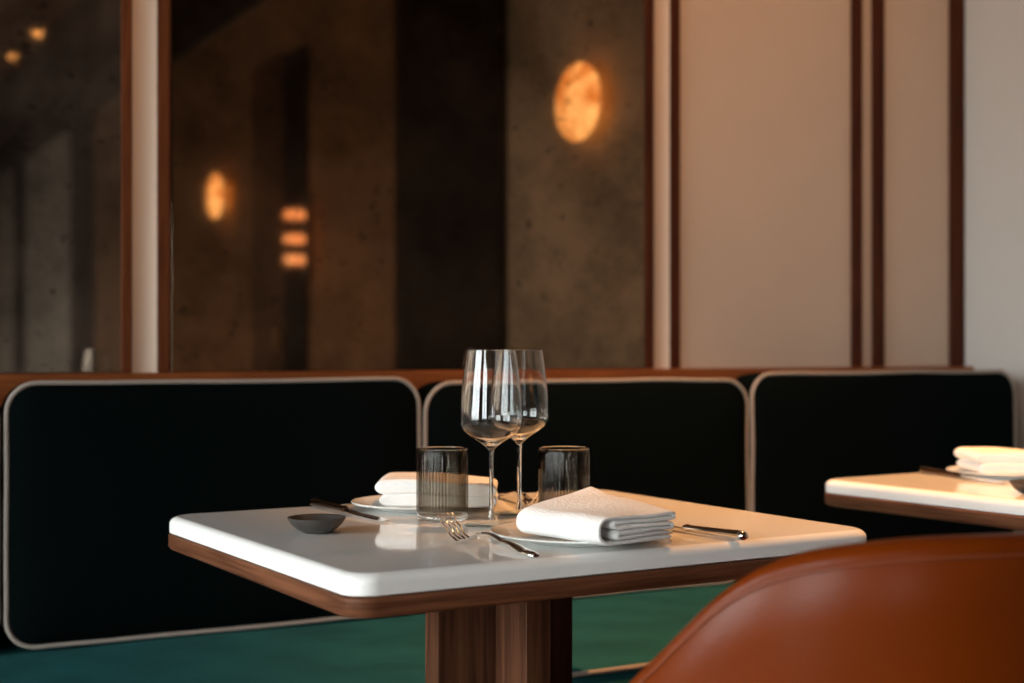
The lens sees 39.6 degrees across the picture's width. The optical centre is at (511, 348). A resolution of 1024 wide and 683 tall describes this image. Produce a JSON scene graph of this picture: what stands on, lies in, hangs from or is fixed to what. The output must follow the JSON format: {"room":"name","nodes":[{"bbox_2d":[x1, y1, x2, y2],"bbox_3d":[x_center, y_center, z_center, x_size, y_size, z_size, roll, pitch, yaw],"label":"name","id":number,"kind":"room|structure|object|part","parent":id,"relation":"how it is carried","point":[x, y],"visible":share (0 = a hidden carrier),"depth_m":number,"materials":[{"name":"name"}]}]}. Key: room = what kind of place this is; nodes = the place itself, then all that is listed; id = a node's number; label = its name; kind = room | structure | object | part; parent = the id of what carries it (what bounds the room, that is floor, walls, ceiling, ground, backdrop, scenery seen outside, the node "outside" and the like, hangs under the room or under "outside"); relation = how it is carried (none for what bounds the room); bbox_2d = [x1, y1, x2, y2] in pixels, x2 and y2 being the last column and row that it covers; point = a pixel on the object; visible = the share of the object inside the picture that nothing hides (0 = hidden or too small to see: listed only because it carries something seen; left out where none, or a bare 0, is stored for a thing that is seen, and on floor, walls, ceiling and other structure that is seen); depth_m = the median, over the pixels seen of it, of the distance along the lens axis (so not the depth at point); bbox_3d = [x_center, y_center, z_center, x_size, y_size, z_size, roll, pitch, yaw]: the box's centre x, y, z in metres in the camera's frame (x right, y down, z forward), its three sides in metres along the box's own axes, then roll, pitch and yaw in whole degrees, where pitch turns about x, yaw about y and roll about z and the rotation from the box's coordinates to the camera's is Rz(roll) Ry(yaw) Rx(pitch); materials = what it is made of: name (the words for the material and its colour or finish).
{"room":"restaurant","nodes":[
{"label":"restaurant","id":0,"kind":"room"},
{"bbox_2d":[170,0,948,371],"bbox_3d":[-1.514,-0.816,2.546,6.568,3.600,0.200,0,0,-29],"label":"wall","id":1,"kind":"structure","parent":0,"point":[765,85],"depth_m":3.66,"materials":[{"name":"beige paint"}]},
{"bbox_2d":[0,0,121,373],"bbox_3d":[-1.618,-0.884,2.371,1.919,1.864,0.008,0,0,-29],"label":"mirror","id":2,"kind":"object","parent":1,"relation":"attached to","point":[60,60],"visible":1,"depth_m":2.77,"materials":[{"name":"grey mirror"}]},
{"bbox_2d":[121,0,131,372],"bbox_3d":[-0.768,-0.884,2.831,0.022,1.864,0.012,0,0,-29],"label":"trim","id":3,"kind":"structure","parent":1,"relation":"attached to","point":[126,5],"depth_m":2.83,"materials":[{"name":"brown wood"}]},
{"bbox_2d":[131,0,156,372],"bbox_3d":[-0.737,-0.884,2.848,0.049,1.864,0.011,0,0,-29],"label":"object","id":4,"kind":"structure","parent":1,"relation":"attached to","point":[144,12],"depth_m":2.85,"materials":[{"name":"beige paint"}]},
{"bbox_2d":[157,0,169,371],"bbox_3d":[-0.703,-0.884,2.866,0.027,1.864,0.012,0,0,-29],"label":"trim","id":5,"kind":"structure","parent":1,"relation":"attached to","point":[163,6],"depth_m":2.86,"materials":[{"name":"brown wood"}]},
{"bbox_2d":[171,0,644,371],"bbox_3d":[-0.186,-0.884,3.149,1.146,1.864,0.008,0,0,-29],"label":"mirror","id":6,"kind":"object","parent":1,"relation":"attached to","point":[357,185],"visible":0.96,"depth_m":3.12,"materials":[{"name":"brown mirror"}]},
{"bbox_2d":[0,366,973,406],"bbox_3d":[-0.753,0.084,2.820,4.568,0.071,0.045,0,0,-29],"label":"rail","id":7,"kind":"object","parent":1,"relation":"attached to","point":[417,378],"visible":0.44,"depth_m":3.10,"materials":[{"name":"brown wood"}]},
{"bbox_2d":[645,0,653,368],"bbox_3d":[0.330,-0.884,3.426,0.025,1.864,0.012,0,0,-29],"label":"trim","id":8,"kind":"structure","parent":1,"relation":"attached to","point":[649,4],"depth_m":3.42,"materials":[{"name":"brown wood"}]},
{"bbox_2d":[654,0,669,368],"bbox_3d":[0.360,-0.884,3.444,0.045,1.864,0.011,0,0,-29],"label":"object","id":9,"kind":"structure","parent":1,"relation":"attached to","point":[661,7],"depth_m":3.44,"materials":[{"name":"beige paint"}]},
{"bbox_2d":[670,0,679,367],"bbox_3d":[0.394,-0.884,3.462,0.032,1.864,0.012,0,0,-29],"label":"trim","id":10,"kind":"structure","parent":1,"relation":"attached to","point":[674,4],"depth_m":3.46,"materials":[{"name":"brown wood"}]},
{"bbox_2d":[851,0,862,366],"bbox_3d":[0.906,-0.884,3.740,0.035,1.864,0.012,0,0,-29],"label":"trim","id":11,"kind":"structure","parent":1,"relation":"attached to","point":[856,5],"depth_m":3.73,"materials":[{"name":"brown wood"}]},
{"bbox_2d":[871,0,884,366],"bbox_3d":[0.971,-0.884,3.775,0.040,1.864,0.012,0,0,-29],"label":"trim","id":12,"kind":"structure","parent":1,"relation":"attached to","point":[877,6],"depth_m":3.77,"materials":[{"name":"brown wood"}]},
{"bbox_2d":[949,0,964,365],"bbox_3d":[1.223,-0.884,3.912,0.053,1.864,0.012,0,0,-29],"label":"trim","id":13,"kind":"structure","parent":1,"relation":"attached to","point":[956,7],"depth_m":3.90,"materials":[{"name":"brown wood"}]},
{"bbox_2d":[964,0,1023,531],"bbox_3d":[5.354,-0.816,-3.431,0.200,3.600,17.260,0,0,-29],"label":"wall","id":14,"kind":"structure","parent":0,"point":[994,29],"depth_m":3.83,"materials":[{"name":"grey paint"}]},
{"bbox_3d":[2.556,1.034,-4.950,6.568,0.100,17.260,0,0,-29],"label":"floor","id":15,"kind":"structure","parent":0,"visible":0},
{"bbox_2d":[0,407,14,644],"bbox_3d":[-0.715,0.536,2.744,4.562,0.855,0.115,0,0,-29],"label":"board","id":16,"kind":"object","parent":15,"relation":"on","point":[4,639],"visible":0.02,"depth_m":2.57,"materials":[{"name":"black fabric"}]},
{"bbox_2d":[0,579,739,682],"bbox_3d":[-0.521,0.755,2.388,4.562,0.459,0.686,0,0,-29],"label":"bench","id":17,"kind":"object","parent":15,"relation":"on","point":[615,636],"visible":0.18,"depth_m":2.48,"materials":[{"name":"teal fabric"}]},
{"bbox_2d":[0,377,420,648],"bbox_3d":[-0.550,0.291,2.684,0.794,0.472,0.136,0,0,-29],"label":"cushion","id":18,"kind":"object","parent":17,"relation":"on","point":[94,474],"visible":0.77,"depth_m":2.57,"materials":[{"name":"black fabric"}]},
{"bbox_2d":[417,378,748,597],"bbox_3d":[0.161,0.296,3.070,0.815,0.466,0.136,0,0,-29],"label":"cushion","id":19,"kind":"object","parent":17,"relation":"on","point":[679,439],"visible":0.34,"depth_m":3.05,"materials":[{"name":"black fabric"}]},
{"bbox_2d":[735,370,1015,540],"bbox_3d":[0.894,0.290,3.463,0.849,0.476,0.136,0,0,-29],"label":"cushion","id":20,"kind":"object","parent":17,"relation":"on","point":[808,429],"visible":0.52,"depth_m":3.36,"materials":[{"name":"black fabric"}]},
{"bbox_2d":[168,490,866,682],"bbox_3d":[-0.009,0.609,1.925,0.747,0.750,0.637,0,0,-31],"label":"dining table","id":21,"kind":"object","parent":15,"relation":"on","point":[495,613],"visible":0.71,"depth_m":1.73,"materials":[{"name":"white stone"}]},
{"bbox_2d":[287,513,345,533],"bbox_3d":[-0.248,0.224,1.807,0.074,0.020,0.074,0,0,-29],"label":"dish","id":22,"kind":"object","parent":21,"relation":"on","point":[318,523],"visible":1,"depth_m":1.79,"materials":[{"name":"grey ceramic"}]},
{"bbox_2d":[309,498,388,520],"bbox_3d":[-0.235,0.226,2.008,0.018,0.012,0.231,0,0,-33],"label":"table knife","id":23,"kind":"object","parent":21,"relation":"on","point":[316,502],"visible":1,"depth_m":2.02,"materials":[{"name":"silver metal"}]},
{"bbox_3d":[-0.265,0.226,2.059,0.015,0.012,0.112,0,0,-34],"label":"handle","id":24,"kind":"part","parent":23,"relation":"part of","materials":[{"name":"brown metal"}]},
{"bbox_3d":[-0.205,0.230,1.961,0.017,0.005,0.120,0,0,-34],"label":"blade","id":25,"kind":"part","parent":23,"relation":"part of","materials":[{"name":"silver metal"}]},
{"bbox_2d":[351,495,460,512],"bbox_3d":[-0.137,0.228,2.080,0.196,0.012,0.196,0,0,-29],"label":"dinner plate","id":26,"kind":"object","parent":21,"relation":"on","point":[373,502],"visible":0.41,"depth_m":2.05,"materials":[{"name":"white ceramic"}]},
{"bbox_2d":[375,472,497,506],"bbox_3d":[-0.107,0.203,2.068,0.173,0.042,0.127,0,0,0],"label":"folded napkin","id":27,"kind":"object","parent":26,"relation":"on","point":[398,489],"visible":0.89,"depth_m":2.01,"materials":[{"name":"white fabric"}]},
{"bbox_2d":[416,446,467,522],"bbox_3d":[-0.095,0.185,1.942,0.071,0.098,0.071,0,0,-8],"label":"water tumbler","id":28,"kind":"object","parent":21,"relation":"on","point":[426,515],"visible":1,"depth_m":1.93,"materials":[{"name":"clear glass"}]},
{"bbox_3d":[-0.095,0.229,1.942,0.069,0.009,0.069,0,0,-34],"label":"glass","id":29,"kind":"part","parent":28,"relation":"part of","materials":[{"name":"clear glass"}]},
{"bbox_2d":[437,512,538,556],"bbox_3d":[-0.028,0.217,1.666,0.024,0.032,0.197,0,0,-34],"label":"fork","id":30,"kind":"object","parent":21,"relation":"on","point":[518,548],"visible":1,"depth_m":1.67,"materials":[{"name":"silver metal"}]},
{"bbox_3d":[-0.004,0.224,1.631,0.017,0.018,0.111,0,0,-34],"label":"handle","id":31,"kind":"part","parent":30,"relation":"part of","materials":[{"name":"silver metal"}]},
{"bbox_2d":[459,350,522,526],"bbox_3d":[-0.028,0.118,1.887,0.085,0.232,0.085,0,0,-29],"label":"wine glass","id":32,"kind":"object","parent":21,"relation":"on","point":[491,406],"visible":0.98,"depth_m":1.85,"materials":[{"name":"clear glass"}]},
{"bbox_2d":[459,350,522,450],"bbox_3d":[-0.028,0.069,1.887,0.085,0.134,0.085,0,0,-29],"label":"bowl","id":33,"kind":"object","parent":32,"relation":"on","point":[491,406],"depth_m":1.85,"materials":[{"name":"clear glass"}]},
{"bbox_3d":[-0.028,0.181,1.887,0.012,0.091,0.012,0,0,-29],"label":"stem","id":34,"kind":"part","parent":32,"relation":"part of","materials":[{"name":"clear glass"}]},
{"bbox_2d":[494,350,548,514],"bbox_3d":[0.010,0.118,2.012,0.085,0.232,0.085,0,0,39],"label":"wine glass","id":35,"kind":"object","parent":21,"relation":"on","point":[531,366],"visible":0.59,"depth_m":1.98,"materials":[{"name":"clear glass"}]},
{"bbox_3d":[0.010,0.181,2.012,0.012,0.091,0.012,0,0,39],"label":"stem","id":36,"kind":"part","parent":35,"relation":"part of","materials":[{"name":"clear glass"}]},
{"bbox_2d":[510,350,548,443],"bbox_3d":[0.010,0.069,2.012,0.085,0.134,0.085,0,0,39],"label":"bowl","id":37,"kind":"object","parent":35,"relation":"on","point":[531,366],"depth_m":1.98,"materials":[{"name":"clear glass"}]},
{"bbox_2d":[498,487,553,504],"bbox_3d":[0.010,0.217,2.153,0.024,0.032,0.197,0,0,-24],"label":"fork","id":38,"kind":"object","parent":21,"relation":"on","point":[527,498],"visible":0.69,"depth_m":2.12,"materials":[{"name":"silver metal"}]},
{"bbox_3d":[-0.007,0.224,2.192,0.017,0.018,0.111,0,0,-24],"label":"handle","id":39,"kind":"part","parent":38,"relation":"part of","materials":[{"name":"silver metal"}]},
{"bbox_2d":[538,446,589,502],"bbox_3d":[0.071,0.185,1.952,0.071,0.098,0.071,0,0,-31],"label":"water tumbler","id":40,"kind":"object","parent":21,"relation":"on","point":[546,450],"visible":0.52,"depth_m":1.95,"materials":[{"name":"clear glass"}]},
{"bbox_2d":[490,522,672,546],"bbox_3d":[0.085,0.228,1.744,0.224,0.012,0.224,0,0,-29],"label":"dinner plate","id":41,"kind":"object","parent":21,"relation":"on","point":[508,530],"visible":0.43,"depth_m":1.71,"materials":[{"name":"white ceramic"}]},
{"bbox_2d":[516,487,675,545],"bbox_3d":[0.099,0.199,1.699,0.126,0.050,0.154,0,0,-38],"label":"folded napkin","id":42,"kind":"object","parent":41,"relation":"on","point":[592,515],"visible":1,"depth_m":1.66,"materials":[{"name":"white fabric"}]},
{"bbox_2d":[673,524,747,540],"bbox_3d":[0.219,0.226,1.811,0.018,0.012,0.231,0,0,-34],"label":"table knife","id":43,"kind":"object","parent":21,"relation":"on","point":[740,535],"visible":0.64,"depth_m":1.75,"materials":[{"name":"silver metal"}]},
{"bbox_2d":[629,532,1023,682],"bbox_3d":[0.365,0.571,1.466,0.615,0.828,0.553,0,0,-31],"label":"tub chair","id":44,"kind":"object","parent":15,"relation":"on","point":[940,608],"visible":1,"depth_m":1.19,"materials":[{"name":"brown leather"}]},
{"bbox_2d":[825,472,1023,530],"bbox_3d":[1.034,0.609,2.489,0.747,0.750,0.637,0,0,-33],"label":"dining table","id":45,"kind":"object","parent":15,"relation":"on","point":[959,499],"visible":0.98,"depth_m":2.38,"materials":[{"name":"white stone"}]},
{"bbox_2d":[919,466,1004,482],"bbox_3d":[0.805,0.226,2.560,0.018,0.012,0.231,0,0,-20],"label":"table knife","id":46,"kind":"object","parent":45,"relation":"on","point":[923,469],"visible":1,"depth_m":2.59,"materials":[{"name":"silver metal"}]},
{"bbox_3d":[0.787,0.226,2.617,0.015,0.012,0.112,0,0,-20],"label":"handle","id":47,"kind":"part","parent":46,"relation":"part of","materials":[{"name":"brown metal"}]},
{"bbox_3d":[0.823,0.230,2.508,0.017,0.005,0.120,0,0,-20],"label":"blade","id":48,"kind":"part","parent":46,"relation":"part of","materials":[{"name":"silver metal"}]},
{"bbox_2d":[946,466,1023,478],"bbox_3d":[0.898,0.228,2.610,0.196,0.012,0.196,0,0,-29],"label":"dinner plate","id":49,"kind":"object","parent":45,"relation":"on","point":[967,472],"visible":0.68,"depth_m":2.55,"materials":[{"name":"white ceramic"}]},
{"bbox_2d":[954,447,1023,473],"bbox_3d":[0.917,0.204,2.603,0.181,0.041,0.132,0,0,0],"label":"folded napkin","id":50,"kind":"object","parent":49,"relation":"on","point":[990,460],"visible":1,"depth_m":2.54,"materials":[{"name":"white fabric"}]},
{"bbox_2d":[1009,480,1023,493],"bbox_3d":[0.837,0.224,2.283,0.074,0.020,0.074,0,0,-29],"label":"dish","id":51,"kind":"object","parent":45,"relation":"on","point":[1018,485],"visible":1,"depth_m":2.27,"materials":[{"name":"grey ceramic"}]}
]}

